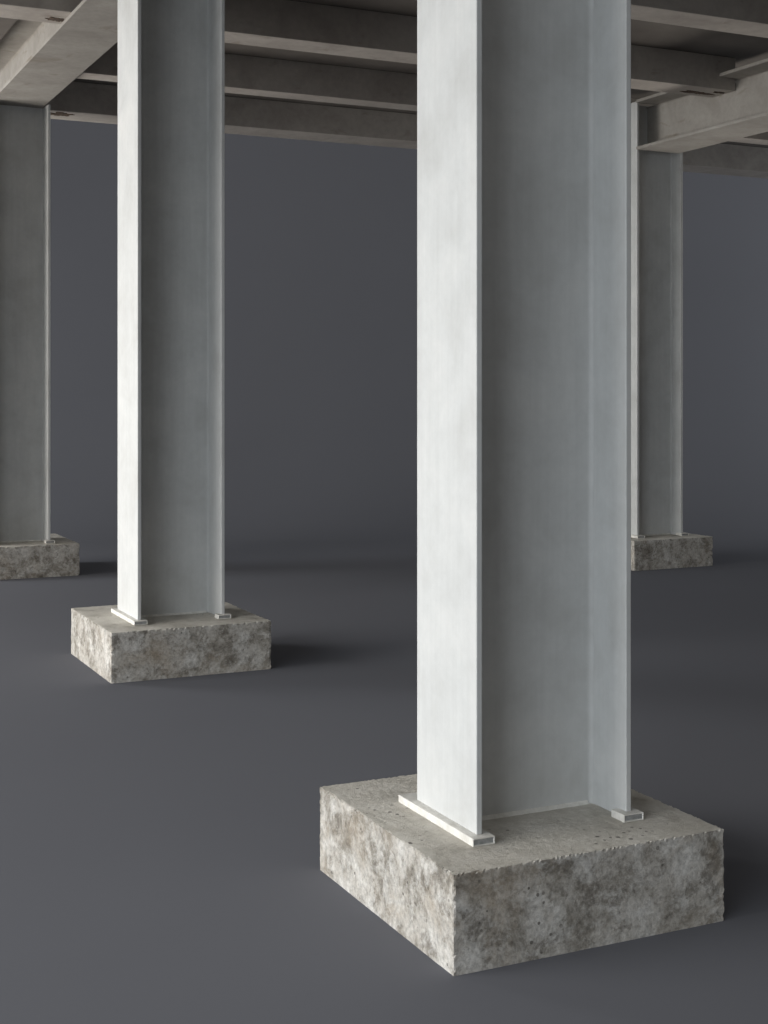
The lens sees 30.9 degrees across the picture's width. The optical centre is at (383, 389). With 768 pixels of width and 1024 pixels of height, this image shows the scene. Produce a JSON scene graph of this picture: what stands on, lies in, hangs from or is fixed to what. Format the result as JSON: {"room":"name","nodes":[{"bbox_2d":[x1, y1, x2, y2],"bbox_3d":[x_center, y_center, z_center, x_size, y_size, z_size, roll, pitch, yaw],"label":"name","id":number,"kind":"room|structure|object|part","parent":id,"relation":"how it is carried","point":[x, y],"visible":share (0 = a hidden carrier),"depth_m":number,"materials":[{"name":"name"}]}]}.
{"room":"construction site","nodes":[
{"label":"construction site","id":0,"kind":"room"},
{"bbox_2d":[0,541,767,1023],"bbox_3d":[0.000,1.835,0.000,68.001,0.200,32.000,0,0,0],"label":"floor","id":1,"kind":"structure","parent":0,"point":[160,838],"depth_m":5.92,"materials":[{"name":"grey concrete"}]},
{"bbox_2d":[0,533,79,579],"bbox_3d":[-3.519,1.585,13.267,1.003,0.300,1.023,0,0,-25],"label":"concrete block","id":2,"kind":"object","parent":1,"relation":"on","point":[30,559],"visible":0.84,"depth_m":12.88,"materials":[{"name":"grey concrete"}]},
{"bbox_2d":[0,104,54,543],"bbox_3d":[-3.501,-0.624,13.165,0.645,4.122,0.580,0,0,-25],"label":"steel column","id":3,"kind":"structure","parent":2,"relation":"on","point":[25,132],"depth_m":13.17,"materials":[{"name":"grey metal"}]},
{"bbox_3d":[-3.144,1.424,13.067,0.084,0.026,0.095,0,0,-25],"label":"foot plate","id":4,"kind":"part","parent":3,"relation":"part of","materials":[{"name":"white paint"}]},
{"bbox_2d":[0,0,117,107],"bbox_3d":[-1.536,-2.935,9.073,0.490,0.500,10.700,0,0,-25],"label":"girder","id":5,"kind":"object","parent":3,"relation":"on","point":[38,60],"visible":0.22,"depth_m":11.62,"materials":[{"name":"grey metal"}]},
{"bbox_2d":[0,0,81,23],"bbox_3d":[-3.522,-2.863,9.599,3.107,0.304,0.360,0,0,-25],"label":"steel purlin","id":6,"kind":"object","parent":5,"relation":"on","point":[48,11],"visible":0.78,"depth_m":9.98,"materials":[{"name":"grey metal"}]},
{"bbox_2d":[43,82,767,178],"bbox_3d":[3.100,-2.863,16.768,14.967,0.304,0.440,0,0,-25],"label":"steel purlin","id":7,"kind":"object","parent":5,"relation":"on","point":[78,101],"visible":0.51,"depth_m":14.78,"materials":[{"name":"grey metal"}]},
{"bbox_2d":[77,42,767,144],"bbox_3d":[3.883,-2.866,15.125,14.967,0.298,0.240,0,0,-25],"label":"steel purlin","id":8,"kind":"object","parent":5,"relation":"on","point":[246,75],"visible":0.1,"depth_m":12.85,"materials":[{"name":"grey metal"}]},
{"bbox_2d":[71,602,270,682],"bbox_3d":[-1.382,1.584,8.908,1.012,0.302,1.054,0,0,-25],"label":"concrete block","id":9,"kind":"object","parent":1,"relation":"on","point":[185,645],"visible":0.88,"depth_m":8.48,"materials":[{"name":"grey concrete"}]},
{"bbox_2d":[111,0,230,625],"bbox_3d":[-1.361,-0.625,8.857,0.622,4.120,0.560,0,0,-25],"label":"steel column","id":10,"kind":"structure","parent":9,"relation":"on","point":[171,53],"depth_m":8.86,"materials":[{"name":"grey metal"}]},
{"bbox_3d":[-1.603,1.422,8.741,0.084,0.026,0.560,0,0,-25],"label":"foot plate","id":11,"kind":"part","parent":10,"relation":"part of","materials":[{"name":"white paint"}]},
{"bbox_3d":[-1.014,1.422,8.756,0.084,0.026,0.080,0,0,-25],"label":"foot plate","id":12,"kind":"part","parent":10,"relation":"part of","materials":[{"name":"white paint"}]},
{"bbox_2d":[320,774,723,975],"bbox_3d":[0.440,1.584,4.791,1.008,0.302,1.023,0,0,-25],"label":"concrete block","id":13,"kind":"object","parent":1,"relation":"on","point":[555,882],"visible":0.79,"depth_m":4.40,"materials":[{"name":"grey concrete"}]},
{"bbox_2d":[399,0,643,846],"bbox_3d":[0.459,-0.625,4.744,0.652,4.120,0.533,0,0,-25],"label":"steel column","id":14,"kind":"structure","parent":13,"relation":"on","point":[524,106],"depth_m":4.71,"materials":[{"name":"grey metal"}]},
{"bbox_3d":[0.201,1.422,4.621,0.080,0.026,0.533,0,0,-25],"label":"foot plate","id":15,"kind":"part","parent":14,"relation":"part of","materials":[{"name":"white paint"}]},
{"bbox_3d":[0.816,1.422,4.661,0.080,0.026,0.075,0,0,-25],"label":"foot plate","id":16,"kind":"part","parent":14,"relation":"part of","materials":[{"name":"white paint"}]},
{"bbox_2d":[631,532,712,570],"bbox_3d":[2.608,1.590,13.985,0.943,0.290,1.003,0,0,-25],"label":"concrete block","id":17,"kind":"object","parent":1,"relation":"on","point":[668,551],"visible":0.58,"depth_m":13.54,"materials":[{"name":"grey concrete"}]},
{"bbox_2d":[631,102,687,538],"bbox_3d":[2.628,-0.689,13.923,0.612,4.272,0.550,0,0,-25],"label":"steel column","id":18,"kind":"structure","parent":17,"relation":"on","point":[656,176],"depth_m":13.86,"materials":[{"name":"grey metal"}]},
{"bbox_3d":[2.390,1.434,13.809,0.084,0.026,0.550,0,0,-25],"label":"foot plate","id":19,"kind":"part","parent":18,"relation":"part of","materials":[{"name":"white paint"}]},
{"bbox_3d":[2.964,1.434,13.831,0.084,0.026,0.095,0,0,-25],"label":"foot plate","id":20,"kind":"part","parent":18,"relation":"part of","materials":[{"name":"white paint"}]},
{"bbox_2d":[636,58,767,152],"bbox_3d":[4.001,-2.592,10.973,0.520,0.485,6.363,0,0,-25],"label":"girder","id":21,"kind":"object","parent":18,"relation":"on","point":[676,123],"visible":0.93,"depth_m":12.93,"materials":[{"name":"grey metal"}]},
{"bbox_2d":[225,0,734,97],"bbox_3d":[0.510,-2.863,11.539,5.789,0.304,0.330,0,0,-25],"label":"steel purlin","id":22,"kind":"object","parent":21,"relation":"attached to","point":[279,24],"visible":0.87,"depth_m":11.07,"materials":[{"name":"grey metal"}]},
{"bbox_2d":[631,0,767,37],"bbox_3d":[1.343,-2.866,9.792,5.789,0.298,0.320,0,0,-25],"label":"steel purlin","id":23,"kind":"object","parent":21,"relation":"attached to","point":[744,17],"visible":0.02,"depth_m":10.20,"materials":[{"name":"grey metal"}]},
{"bbox_2d":[0,0,767,147],"bbox_3d":[3.838,-3.046,11.581,18.100,0.058,10.800,0,0,-25],"label":"ceiling","id":24,"kind":"structure","parent":0,"point":[746,49],"depth_m":12.22,"materials":[{"name":"grey metal"}]},
{"bbox_2d":[51,119,767,540],"bbox_3d":[0.000,-5.165,19.650,68.001,14.200,7.300,0,0,0],"label":"wall","id":25,"kind":"structure","parent":0,"point":[321,237],"depth_m":21.34,"materials":[{"name":"grey paint"}]}
]}

